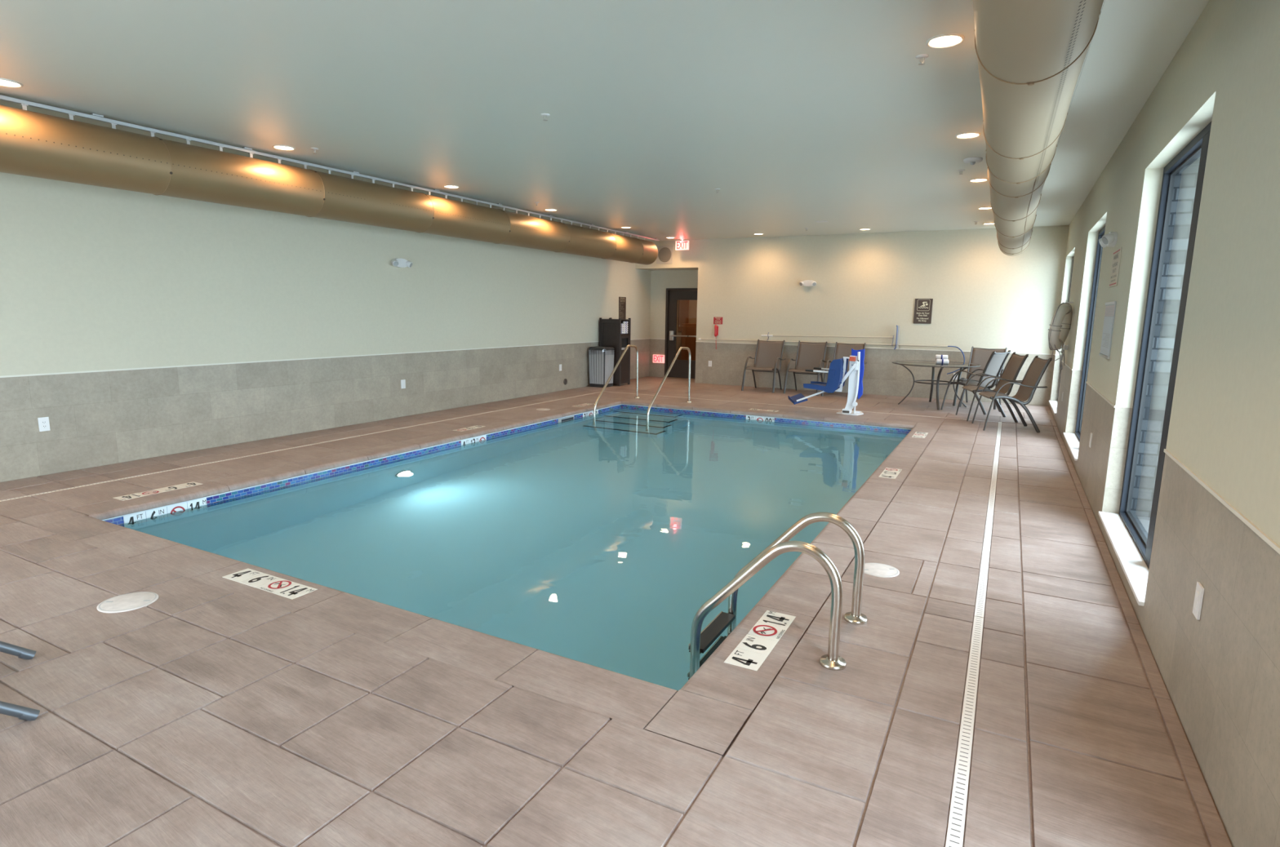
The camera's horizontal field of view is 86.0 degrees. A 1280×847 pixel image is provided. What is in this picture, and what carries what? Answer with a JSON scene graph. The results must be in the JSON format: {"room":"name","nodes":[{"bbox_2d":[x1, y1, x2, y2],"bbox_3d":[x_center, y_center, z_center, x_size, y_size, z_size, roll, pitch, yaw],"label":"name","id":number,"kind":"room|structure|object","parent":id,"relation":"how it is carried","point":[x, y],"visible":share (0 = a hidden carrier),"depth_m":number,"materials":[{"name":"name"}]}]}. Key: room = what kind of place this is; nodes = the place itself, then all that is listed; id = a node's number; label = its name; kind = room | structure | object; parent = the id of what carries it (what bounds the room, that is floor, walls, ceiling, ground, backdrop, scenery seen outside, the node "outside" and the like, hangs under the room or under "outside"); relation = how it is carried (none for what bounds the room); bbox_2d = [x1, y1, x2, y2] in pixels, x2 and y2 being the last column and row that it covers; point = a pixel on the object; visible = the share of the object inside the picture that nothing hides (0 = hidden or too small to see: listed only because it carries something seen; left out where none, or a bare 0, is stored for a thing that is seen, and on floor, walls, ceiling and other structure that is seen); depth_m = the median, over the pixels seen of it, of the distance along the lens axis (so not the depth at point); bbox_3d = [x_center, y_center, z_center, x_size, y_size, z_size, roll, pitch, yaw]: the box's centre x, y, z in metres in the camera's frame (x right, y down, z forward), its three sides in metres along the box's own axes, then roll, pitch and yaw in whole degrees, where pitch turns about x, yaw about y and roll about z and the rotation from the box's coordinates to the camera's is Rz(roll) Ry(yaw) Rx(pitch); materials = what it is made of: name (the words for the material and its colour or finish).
{"room":"indoor swimming pool","nodes":[
{"label":"indoor swimming pool","id":0,"kind":"room"},
{"bbox_2d":[0,172,650,482],"bbox_3d":[-3.629,-1.488,8.951,0.121,3.060,16.380,6,10,28],"label":"wall","id":1,"kind":"structure","parent":0,"point":[92,277],"depth_m":7.55,"materials":[{"name":"paint"}]},
{"bbox_2d":[37,417,50,431],"bbox_3d":[-5.237,0.006,6.036,0.010,0.122,0.076,6,10,28],"label":"wall outlet","id":2,"kind":"object","parent":1,"relation":"attached to","point":[43,423],"visible":1,"depth_m":6.03,"materials":[{"name":"white plastic"}]},
{"bbox_2d":[41,420,47,428],"bbox_3d":[-5.234,0.006,6.035,0.002,0.068,0.034,6,10,28],"label":"receptacle","id":3,"kind":"object","parent":2,"relation":"attached to","point":[44,423],"depth_m":6.04,"materials":[{"name":"white plastic"}]},
{"bbox_2d":[0,338,646,377],"bbox_3d":[-3.606,-0.890,8.974,0.007,0.014,16.280,6,10,28],"label":"trim","id":4,"kind":"structure","parent":1,"relation":"attached to","point":[46,374],"depth_m":7.56,"materials":[{"name":"beige"}]},
{"bbox_2d":[391,258,412,267],"bbox_3d":[-3.233,-2.183,9.329,0.104,0.120,0.338,6,10,28],"label":"emergency light","id":5,"kind":"object","parent":1,"relation":"attached to","point":[400,263],"visible":1,"depth_m":9.33,"materials":[{"name":"white plastic"}]},
{"bbox_2d":[400,379,405,388],"bbox_3d":[-3.309,-0.551,9.600,0.008,0.122,0.076,6,10,28],"label":"wall plate","id":6,"kind":"object","parent":1,"relation":"attached to","point":[402,381],"visible":1,"depth_m":9.60,"materials":[{"name":"white plastic"}]},
{"bbox_2d":[618,297,626,319],"bbox_3d":[-0.380,-2.420,14.812,0.012,0.610,0.290,6,10,28],"label":"sign","id":7,"kind":"object","parent":1,"relation":"attached to","point":[622,300],"visible":0.77,"depth_m":14.79,"materials":[{"name":"brown"}]},
{"bbox_2d":[0,0,1208,241],"bbox_3d":[0.039,-2.607,6.311,8.840,0.100,15.780,6,10,28],"label":"ceiling","id":8,"kind":"structure","parent":0,"point":[802,113],"depth_m":4.86,"materials":[{"name":"white paint"}]},
{"bbox_2d":[0,78,22,87],"bbox_3d":[-4.406,-2.363,4.761,0.196,0.010,0.196,6,10,28],"label":"recessed light","id":9,"kind":"object","parent":8,"relation":"in","point":[5,82],"visible":1,"depth_m":4.78,"materials":[{"name":"white"}]},
{"bbox_2d":[272,144,295,150],"bbox_3d":[-3.416,-2.647,6.591,0.196,0.010,0.196,6,10,28],"label":"recessed light","id":10,"kind":"object","parent":8,"relation":"in","point":[277,146],"visible":1,"depth_m":6.58,"materials":[{"name":"white"}]},
{"bbox_2d":[310,147,318,153],"bbox_3d":[-3.138,-2.631,6.627,0.072,0.044,0.072,6,10,28],"label":"sprinkler","id":11,"kind":"object","parent":8,"relation":"attached to","point":[313,148],"visible":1,"depth_m":6.62,"materials":[{"name":"white metal"}]},
{"bbox_2d":[0,94,659,241],"bbox_3d":[-3.162,-2.802,7.801,0.040,0.085,15.130,6,10,28],"label":"track","id":12,"kind":"object","parent":8,"relation":"hanging from","point":[24,104],"visible":0.98,"depth_m":6.69,"materials":[{"name":"silver metal"}]},
{"bbox_2d":[0,104,657,264],"bbox_3d":[-3.277,-2.491,7.641,0.483,0.484,14.660,6,10,28],"label":"air duct","id":13,"kind":"object","parent":12,"relation":"hanging from","point":[33,144],"visible":1,"depth_m":6.52,"materials":[{"name":"gold metal"}]},
{"bbox_2d":[443,185,459,188],"bbox_3d":[-2.350,-2.952,8.560,0.196,0.010,0.196,6,10,28],"label":"recessed light","id":14,"kind":"object","parent":8,"relation":"in","point":[445,186],"visible":1,"depth_m":8.55,"materials":[{"name":"white"}]},
{"bbox_2d":[540,113,550,120],"bbox_3d":[-0.740,-2.391,5.366,0.072,0.044,0.072,6,10,28],"label":"sprinkler","id":15,"kind":"object","parent":8,"relation":"attached to","point":[541,114],"visible":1,"depth_m":5.36,"materials":[{"name":"white metal"}]},
{"bbox_2d":[544,208,557,211],"bbox_3d":[-1.351,-3.238,10.408,0.196,0.010,0.196,6,10,28],"label":"recessed light","id":16,"kind":"object","parent":8,"relation":"in","point":[548,210],"visible":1,"depth_m":10.43,"materials":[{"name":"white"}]},
{"bbox_2d":[675,238,688,250],"bbox_3d":[0.879,-3.724,14.278,0.300,0.230,0.100,6,10,28],"label":"exit sign","id":17,"kind":"object","parent":8,"relation":"hanging from","point":[682,245],"visible":1,"depth_m":14.26,"materials":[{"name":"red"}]},
{"bbox_2d":[915,53,928,65],"bbox_3d":[1.661,-2.142,4.048,0.072,0.044,0.072,6,10,28],"label":"sprinkler","id":18,"kind":"object","parent":8,"relation":"attached to","point":[922,56],"visible":1,"depth_m":4.04,"materials":[{"name":"white metal"}]},
{"bbox_2d":[925,32,964,48],"bbox_3d":[1.691,-2.120,3.806,0.196,0.010,0.196,6,10,28],"label":"recessed light","id":19,"kind":"object","parent":8,"relation":"in","point":[944,40],"visible":1,"depth_m":3.80,"materials":[{"name":"white"}]},
{"bbox_2d":[955,132,981,138],"bbox_3d":[2.761,-2.426,5.784,0.196,0.010,0.196,6,10,28],"label":"recessed light","id":20,"kind":"object","parent":8,"relation":"in","point":[966,135],"visible":1,"depth_m":5.78,"materials":[{"name":"white"}]},
{"bbox_2d":[963,156,982,164],"bbox_3d":[3.233,-2.541,6.670,0.170,0.055,0.170,6,10,28],"label":"smoke detector","id":21,"kind":"object","parent":8,"relation":"attached to","point":[972,161],"visible":1,"depth_m":6.63,"materials":[{"name":"white plastic"}]},
{"bbox_2d":[968,177,988,182],"bbox_3d":[3.784,-2.719,7.675,0.196,0.010,0.196,6,10,28],"label":"recessed light","id":22,"kind":"object","parent":8,"relation":"in","point":[979,180],"visible":0.98,"depth_m":7.66,"materials":[{"name":"white"}]},
{"bbox_2d":[977,206,991,209],"bbox_3d":[4.850,-3.024,9.645,0.196,0.010,0.196,6,10,28],"label":"recessed light","id":23,"kind":"object","parent":8,"relation":"in","point":[986,207],"visible":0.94,"depth_m":9.66,"materials":[{"name":"white"}]},
{"bbox_3d":[2.608,-2.227,4.624,0.030,0.035,14.880,6,10,28],"label":"track","id":24,"kind":"object","parent":8,"relation":"attached to","visible":0},
{"bbox_2d":[973,0,1104,256],"bbox_3d":[2.629,-1.952,4.723,0.490,0.458,15.002,6,10,27],"label":"air duct","id":25,"kind":"object","parent":24,"relation":"hanging from","point":[1031,54],"visible":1,"depth_m":3.10,"materials":[{"name":"beige fabric"}]},
{"bbox_2d":[0,376,1232,846],"bbox_3d":[-0.018,0.360,7.284,8.120,0.050,16.380,6,10,28],"label":"floor","id":26,"kind":"structure","parent":0,"point":[202,714],"depth_m":2.59,"materials":[{"name":"tile"}]},
{"bbox_2d":[0,640,35,659],"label":"lounge chair","id":27,"kind":"object","parent":26,"relation":"on","point":[23,653],"depth_m":2.90,"materials":[{"name":"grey metal"}]},
{"bbox_2d":[0,701,39,721],"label":"lounge chair","id":28,"kind":"object","parent":26,"relation":"on","point":[22,713],"depth_m":2.47,"materials":[{"name":"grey metal"}]},
{"bbox_2d":[96,591,158,613],"bbox_3d":[-2.610,0.911,3.504,0.254,0.010,0.254,6,10,28],"label":"lid","id":29,"kind":"object","parent":26,"relation":"on","point":[133,601],"visible":1,"depth_m":3.49,"materials":[{"name":"grey plastic"}]},
{"bbox_2d":[113,481,202,501],"bbox_3d":[-3.921,0.548,5.610,0.150,0.003,0.606,6,10,28],"label":"depth marker","id":30,"kind":"object","parent":26,"relation":"on","point":[193,483],"visible":1,"depth_m":5.58,"materials":[{"name":"beige tile"}]},
{"bbox_2d":[0,391,600,502],"bbox_3d":[-3.760,0.282,7.368,0.036,0.029,12.980,6,10,28],"label":"drain","id":31,"kind":"object","parent":26,"relation":"on","point":[598,392],"visible":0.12,"depth_m":6.90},
{"bbox_2d":[453,425,485,431],"bbox_3d":[-2.176,0.061,8.762,0.150,0.003,0.454,6,10,28],"label":"depth marker","id":32,"kind":"object","parent":26,"relation":"on","point":[476,426],"visible":1,"depth_m":8.75,"materials":[{"name":"beige tile"}]},
{"bbox_2d":[16,397,940,757],"bbox_3d":[-0.087,1.079,7.343,5.290,1.490,8.355,6,10,28],"label":"swimming pool","id":33,"kind":"object","parent":26,"relation":"in","point":[562,555],"visible":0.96,"depth_m":4.89,"materials":[{"name":"liquid"}]},
{"bbox_2d":[123,497,206,524],"bbox_3d":[-3.715,0.726,5.404,0.003,0.150,0.606,6,10,28],"label":"depth marker","id":34,"kind":"object","parent":33,"relation":"attached to","point":[162,511],"visible":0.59,"depth_m":5.38,"materials":[{"name":"white tile"}]},
{"bbox_2d":[222,568,317,599],"bbox_3d":[-2.035,0.875,3.768,0.606,0.003,0.150,6,10,28],"label":"depth marker","id":35,"kind":"object","parent":33,"relation":"on","point":[268,583],"visible":1,"depth_m":3.76,"materials":[{"name":"beige tile"}]},
{"bbox_2d":[461,435,486,445],"bbox_3d":[-2.049,0.249,8.483,0.003,0.150,0.454,6,10,28],"label":"depth marker","id":36,"kind":"object","parent":33,"relation":"attached to","point":[482,437],"visible":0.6,"depth_m":8.47,"materials":[{"name":"white tile"}]},
{"bbox_2d":[582,409,598,417],"bbox_3d":[-0.776,-0.115,10.836,0.003,0.150,0.454,6,10,28],"label":"depth marker","id":37,"kind":"object","parent":33,"relation":"attached to","point":[590,413],"visible":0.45,"depth_m":10.79,"materials":[{"name":"white tile"}]},
{"bbox_2d":[724,610,795,671],"bbox_3d":[0.573,1.003,3.214,0.150,0.003,0.606,6,10,28],"label":"depth marker","id":38,"kind":"object","parent":33,"relation":"on","point":[753,651],"visible":1,"depth_m":3.18,"materials":[{"name":"beige tile"}]},
{"bbox_2d":[746,415,774,422],"bbox_3d":[1.843,-0.033,10.560,0.454,0.150,0.003,6,10,28],"label":"depth marker","id":39,"kind":"object","parent":33,"relation":"attached to","point":[748,417],"visible":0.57,"depth_m":10.55,"materials":[{"name":"white tile"}]},
{"bbox_2d":[878,467,902,479],"bbox_3d":[2.413,0.476,6.615,0.150,0.003,0.454,6,10,28],"label":"depth marker","id":40,"kind":"object","parent":33,"relation":"on","point":[888,473],"visible":1,"depth_m":6.61,"materials":[{"name":"beige tile"}]},
{"bbox_2d":[911,431,928,438],"bbox_3d":[3.573,0.144,8.758,0.150,0.003,0.454,6,10,28],"label":"depth marker","id":41,"kind":"object","parent":33,"relation":"on","point":[917,434],"visible":1,"depth_m":8.75,"materials":[{"name":"beige tile"}]},
{"bbox_2d":[536,408,550,410],"bbox_3d":[-1.484,-0.216,10.535,0.210,0.010,0.210,6,10,28],"label":"lid","id":42,"kind":"object","parent":26,"relation":"on","point":[540,409],"visible":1,"depth_m":10.52,"materials":[{"name":"grey plastic"}]},
{"bbox_2d":[572,403,592,407],"bbox_3d":[-0.917,-0.300,11.089,0.150,0.003,0.454,6,10,28],"label":"depth marker","id":43,"kind":"object","parent":26,"relation":"on","point":[584,404],"visible":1,"depth_m":11.06,"materials":[{"name":"beige tile"}]},
{"bbox_2d":[587,346,614,387],"bbox_3d":[-0.777,-1.147,13.829,0.412,0.800,0.412,6,10,28],"label":"waste bin","id":44,"kind":"object","parent":26,"relation":"on","point":[601,358],"visible":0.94,"depth_m":13.67,"materials":[{"name":"grey plastic"}]},
{"bbox_2d":[599,317,631,386],"bbox_3d":[-0.516,-1.484,14.152,0.490,1.370,0.440,6,10,28],"label":"cabinet","id":45,"kind":"object","parent":26,"relation":"on","point":[610,330],"visible":0.76,"depth_m":13.96,"materials":[{"name":"brown plastic"}]},
{"bbox_2d":[621,333,629,337],"bbox_3d":[-0.505,-1.812,14.096,0.464,0.065,0.380,6,10,28],"label":"shelf","id":46,"kind":"object","parent":45,"relation":"attached to","point":[622,335],"depth_m":13.99,"materials":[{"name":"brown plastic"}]},
{"bbox_2d":[593,344,639,417],"bbox_3d":[-0.389,-0.413,11.389,0.104,1.748,1.711,5,10,25],"label":"handrail","id":47,"kind":"object","parent":26,"relation":"attached to","point":[628,345],"visible":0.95,"depth_m":11.43,"materials":[{"name":"silver metal"}]},
{"bbox_2d":[646,346,692,422],"bbox_3d":[0.465,-0.328,10.942,0.104,1.748,1.707,6,10,27],"label":"handrail","id":48,"kind":"object","parent":26,"relation":"attached to","point":[681,348],"visible":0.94,"depth_m":10.96,"materials":[{"name":"silver metal"}]},
{"bbox_2d":[741,339,786,393],"bbox_3d":[2.459,-1.146,13.566,0.668,0.997,0.752,6,10,28],"label":"sling chair","id":49,"kind":"object","parent":26,"relation":"on","point":[768,355],"visible":1,"depth_m":13.72,"materials":[{"name":"brown fabric"}]},
{"bbox_2d":[749,408,778,412],"bbox_3d":[1.944,-0.211,10.797,0.454,0.003,0.150,6,10,28],"label":"depth marker","id":50,"kind":"object","parent":26,"relation":"on","point":[749,409],"visible":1,"depth_m":10.79,"materials":[{"name":"beige tile"}]},
{"bbox_2d":[688,512,867,671],"bbox_3d":[0.670,1.292,3.402,0.755,1.677,0.619,6,10,28],"label":"pool ladder","id":51,"kind":"object","parent":26,"relation":"attached to","point":[700,641],"visible":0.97,"depth_m":3.25,"materials":[{"name":"silver metal"}]},
{"bbox_2d":[611,391,994,422],"bbox_3d":[2.242,-0.303,11.500,6.692,0.029,0.038,6,10,28],"label":"drain","id":52,"kind":"object","parent":26,"relation":"on","point":[611,392],"visible":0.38,"depth_m":11.27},
{"bbox_2d":[782,340,826,395],"bbox_3d":[3.200,-1.072,13.177,0.668,0.997,0.752,6,10,28],"label":"sling chair","id":53,"kind":"object","parent":26,"relation":"on","point":[810,356],"visible":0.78,"depth_m":13.34,"materials":[{"name":"beige fabric"}]},
{"bbox_2d":[787,348,864,415],"bbox_3d":[2.879,-0.669,10.611,1.137,0.994,0.650,6,10,28],"label":"lift","id":54,"kind":"object","parent":26,"relation":"on","point":[837,375],"visible":1,"depth_m":10.41,"materials":[{"name":"white"}]},
{"bbox_2d":[821,342,866,399],"bbox_3d":[3.835,-1.009,12.843,0.668,0.997,0.752,6,10,28],"label":"sling chair","id":55,"kind":"object","parent":26,"relation":"on","point":[842,350],"visible":0.32,"depth_m":13.07,"materials":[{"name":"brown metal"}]},
{"bbox_2d":[863,563,899,577],"bbox_3d":[1.423,0.874,4.093,0.230,0.010,0.230,6,10,28],"label":"lid","id":56,"kind":"object","parent":26,"relation":"on","point":[877,570],"visible":0.78,"depth_m":4.07,"materials":[{"name":"white plastic"}]},
{"bbox_2d":[892,360,980,410],"bbox_3d":[4.948,-0.653,11.577,1.368,0.722,1.368,6,10,28],"label":"glass table","id":57,"kind":"object","parent":26,"relation":"on","point":[932,364],"visible":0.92,"depth_m":11.44,"materials":[{"name":"grey metal"}]},
{"bbox_2d":[936,359,948,364],"bbox_3d":[4.994,-1.021,11.343,0.190,0.083,0.083,4,10,20],"label":"rolled towel","id":58,"kind":"object","parent":57,"relation":"on","point":[938,361],"visible":1,"depth_m":11.32,"materials":[{"name":"white fabric"}]},
{"bbox_3d":[5.023,-1.033,11.423,0.190,0.083,0.083,4,10,20],"label":"rolled towel","id":59,"kind":"object","parent":57,"relation":"on","visible":0},
{"bbox_2d":[935,355,947,359],"bbox_3d":[4.996,-1.098,11.379,0.190,0.083,0.083,4,10,20],"label":"rolled towel","id":60,"kind":"object","parent":59,"relation":"on","point":[937,357],"visible":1,"depth_m":11.35,"materials":[{"name":"white fabric"}]},
{"bbox_2d":[945,616,983,846],"bbox_3d":[0.398,1.371,1.044,0.043,0.029,5.586,6,10,28],"label":"drain","id":61,"kind":"object","parent":26,"relation":"on","point":[955,833],"visible":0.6,"depth_m":2.42,"materials":[{"name":"white plastic"}]},
{"bbox_2d":[940,350,1010,414],"bbox_3d":[5.372,-0.684,10.984,0.668,0.997,0.752,-7,12,-39],"label":"sling chair","id":62,"kind":"object","parent":26,"relation":"on","point":[993,366],"visible":0.76,"depth_m":10.79,"materials":[{"name":"brown fabric"}]},
{"bbox_2d":[952,346,1007,409],"bbox_3d":[5.812,-0.791,11.681,0.668,0.997,0.752,8,12,37],"label":"sling chair","id":63,"kind":"object","parent":26,"relation":"on","point":[978,356],"visible":0.39,"depth_m":11.89,"materials":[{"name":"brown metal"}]},
{"bbox_2d":[974,422,1001,617],"bbox_3d":[3.470,0.492,6.720,0.043,0.029,7.428,6,10,28],"label":"drain","id":64,"kind":"object","parent":26,"relation":"on","point":[982,585],"visible":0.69,"depth_m":4.65,"materials":[{"name":"white plastic"}]},
{"bbox_2d":[955,351,1028,422],"bbox_3d":[5.184,-0.550,10.142,0.752,0.997,0.668,3,9,11],"label":"sling chair","id":65,"kind":"object","parent":26,"relation":"on","point":[1015,362],"visible":0.78,"depth_m":10.06,"materials":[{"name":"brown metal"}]},
{"bbox_2d":[971,355,1052,432],"bbox_3d":[5.026,-0.418,9.318,0.752,0.997,0.668,3,9,13],"label":"sling chair","id":66,"kind":"object","parent":26,"relation":"on","point":[1035,371],"visible":1,"depth_m":9.22,"materials":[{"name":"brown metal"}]},
{"bbox_2d":[643,267,697,271],"bbox_3d":[0.767,-3.444,15.197,1.500,0.060,0.620,6,10,28],"label":"ceiling","id":67,"kind":"structure","parent":0,"point":[688,268],"depth_m":15.21,"materials":[{"name":"white paint"}]},
{"bbox_2d":[669,300,697,378],"bbox_3d":[1.537,-2.515,16.686,4.200,2.750,2.350,6,10,28],"label":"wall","id":68,"kind":"structure","parent":0,"point":[692,304],"depth_m":18.00,"materials":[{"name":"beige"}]},
{"bbox_2d":[680,323,696,360],"bbox_3d":[1.527,-1.953,17.682,0.800,1.220,0.555,6,10,28],"label":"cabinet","id":69,"kind":"object","parent":68,"relation":"on","point":[687,329],"visible":0.32,"depth_m":17.50,"materials":[{"name":"brown wood"}]},
{"bbox_2d":[635,225,1069,406],"bbox_3d":[3.804,-2.162,13.752,8.420,3.060,0.861,6,10,28],"label":"wall","id":70,"kind":"structure","parent":0,"point":[869,284],"depth_m":12.94,"materials":[{"name":"paint"}]},
{"bbox_2d":[653,354,664,363],"bbox_3d":[0.436,-1.508,16.003,0.300,0.190,0.046,6,10,28],"label":"exit sign","id":71,"kind":"object","parent":70,"relation":"attached to","point":[656,358],"visible":1,"depth_m":15.98,"materials":[{"name":"red plastic"}]},
{"bbox_2d":[656,245,672,264],"bbox_3d":[0.522,-3.635,14.791,0.380,0.380,0.026,6,10,28],"label":"air vent","id":72,"kind":"object","parent":70,"relation":"in","point":[664,255],"visible":0.98,"depth_m":14.78,"materials":[{"name":"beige metal"}]},
{"bbox_2d":[657,247,671,262],"bbox_3d":[0.533,-3.633,14.779,0.310,0.310,0.014,6,10,28],"label":"grille","id":73,"kind":"object","parent":72,"relation":"attached to","point":[664,253],"depth_m":14.78,"materials":[{"name":"grey"}]},
{"bbox_2d":[664,288,697,378],"bbox_3d":[1.053,-2.043,15.641,1.020,2.040,0.195,6,10,28],"label":"door","id":74,"kind":"structure","parent":70,"relation":"in","point":[679,369],"depth_m":15.75,"materials":[{"name":"brown metal"}]},
{"bbox_2d":[678,300,688,331],"bbox_3d":[1.153,-2.969,18.039,0.290,1.100,0.030,6,10,28],"label":"window","id":75,"kind":"structure","parent":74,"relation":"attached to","point":[683,314],"depth_m":18.04,"materials":[{"name":"brown glass"}]},
{"bbox_2d":[714,324,718,349],"bbox_3d":[1.595,-1.822,14.448,0.070,0.510,0.101,6,10,28],"label":"wall phone","id":76,"kind":"object","parent":70,"relation":"attached to","point":[716,326],"visible":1,"depth_m":14.40,"materials":[{"name":"red plastic"}]},
{"bbox_2d":[713,316,722,324],"bbox_3d":[1.640,-2.161,14.426,0.200,0.150,0.006,6,10,28],"label":"sign","id":77,"kind":"object","parent":70,"relation":"attached to","point":[717,320],"visible":1,"depth_m":14.43,"materials":[{"name":"red plastic"}]},
{"bbox_2d":[799,280,816,286],"bbox_3d":[3.276,-2.740,13.394,0.338,0.120,0.104,6,10,28],"label":"emergency light","id":78,"kind":"object","parent":70,"relation":"attached to","point":[806,282],"visible":1,"depth_m":13.40,"materials":[{"name":"white plastic"}]},
{"bbox_2d":[696,341,1053,355],"bbox_3d":[4.120,-1.464,13.192,6.620,0.014,0.007,6,10,28],"label":"trim","id":79,"kind":"structure","parent":70,"relation":"attached to","point":[696,341],"depth_m":12.77,"materials":[{"name":"beige"}]},
{"bbox_2d":[913,298,933,324],"bbox_3d":[5.164,-2.050,12.531,0.300,0.450,0.014,6,10,28],"label":"sign","id":80,"kind":"object","parent":70,"relation":"attached to","point":[923,307],"visible":1,"depth_m":12.53,"materials":[{"name":"brown"}]},
{"bbox_2d":[918,302,928,308],"bbox_3d":[5.162,-2.159,12.507,0.170,0.118,0.001,6,10,28],"label":"picture","id":81,"kind":"object","parent":80,"relation":"attached to","point":[923,305],"depth_m":12.50},
{"bbox_3d":[4.718,-1.541,12.817,0.020,0.210,0.074,6,10,28],"label":"bracket","id":82,"kind":"object","parent":70,"relation":"attached to","visible":0},
{"bbox_2d":[760,325,899,349],"bbox_3d":[3.632,-1.713,13.351,2.648,0.451,0.067,6,10,28],"label":"brush","id":83,"kind":"object","parent":82,"relation":"on","point":[897,327],"visible":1,"depth_m":13.13,"materials":[{"name":"beige metal"}]},
{"bbox_3d":[2.597,-1.745,13.933,0.020,0.214,0.074,6,10,28],"label":"bracket","id":84,"kind":"object","parent":70,"relation":"attached to","visible":0},
{"bbox_2d":[698,337,964,374],"bbox_3d":[3.525,-1.351,13.471,5.173,0.519,0.057,6,10,28],"label":"pole","id":85,"kind":"object","parent":84,"relation":"on","point":[700,339],"visible":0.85,"depth_m":12.98,"materials":[{"name":"beige"}]},
{"bbox_2d":[1048,0,1279,846],"bbox_3d":[3.678,-0.692,4.707,0.600,3.060,15.660,6,10,28],"label":"wall","id":86,"kind":"structure","parent":0,"point":[1220,672],"depth_m":2.69,"materials":[{"name":"paint"}]},
{"bbox_2d":[1048,300,1073,370],"bbox_3d":[5.511,-1.163,9.024,0.626,0.904,0.205,-8,13,-44],"label":"life ring","id":87,"kind":"object","parent":86,"relation":"hanging from","point":[1060,324],"visible":0.99,"depth_m":8.91,"materials":[{"name":"beige plastic"}]},
{"bbox_2d":[1048,256,1074,414],"bbox_3d":[6.591,-1.423,10.609,0.182,2.390,1.790,6,10,28],"label":"window","id":88,"kind":"structure","parent":86,"relation":"in","point":[1053,404],"depth_m":11.19,"materials":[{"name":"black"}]},
{"bbox_2d":[1062,226,1105,461],"bbox_3d":[4.837,-0.921,7.367,0.182,2.390,1.790,6,10,28],"label":"window","id":89,"kind":"structure","parent":86,"relation":"in","point":[1073,440],"depth_m":8.05,"materials":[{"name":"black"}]},
{"bbox_2d":[1088,432,1092,448],"bbox_3d":[3.891,0.144,5.932,0.010,0.122,0.076,6,10,28],"label":"wall switch","id":90,"kind":"object","parent":86,"relation":"attached to","point":[1091,436],"visible":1,"depth_m":5.91,"materials":[{"name":"white plastic"}]},
{"bbox_2d":[1098,301,1116,359],"bbox_3d":[3.793,-0.761,5.575,0.012,0.444,0.620,6,10,28],"label":"notice board","id":91,"kind":"object","parent":86,"relation":"attached to","point":[1110,308],"visible":1,"depth_m":5.51,"materials":[{"name":"grey plastic"}]},
{"bbox_2d":[1098,231,1117,248],"bbox_3d":[3.890,-1.532,5.713,0.104,0.120,0.338,6,10,28],"label":"emergency light","id":92,"kind":"object","parent":86,"relation":"attached to","point":[1109,239],"visible":1,"depth_m":5.60,"materials":[{"name":"white plastic"}]},
{"bbox_2d":[1109,247,1121,287],"bbox_3d":[3.802,-1.244,5.496,0.008,0.290,0.460,6,10,28],"label":"notice sign","id":93,"kind":"object","parent":86,"relation":"attached to","point":[1117,254],"visible":1,"depth_m":5.45,"materials":[{"name":"beige"}]},
{"bbox_2d":[1097,121,1211,606],"bbox_3d":[2.990,-0.393,3.955,0.182,2.390,1.820,6,10,28],"label":"window","id":94,"kind":"structure","parent":86,"relation":"in","point":[1132,549],"depth_m":4.39,"materials":[{"name":"black"}]},
{"bbox_2d":[1053,354,1279,554],"bbox_3d":[3.373,-0.125,4.891,0.007,0.014,15.540,6,10,28],"label":"trim","id":95,"kind":"structure","parent":86,"relation":"attached to","point":[1272,544],"depth_m":2.36,"materials":[{"name":"beige"}]},
{"bbox_2d":[1192,582,1204,620],"bbox_3d":[2.047,0.651,2.522,0.010,0.122,0.076,6,10,28],"label":"wall switch","id":96,"kind":"object","parent":86,"relation":"attached to","point":[1199,593],"visible":1,"depth_m":2.51,"materials":[{"name":"white plastic"}]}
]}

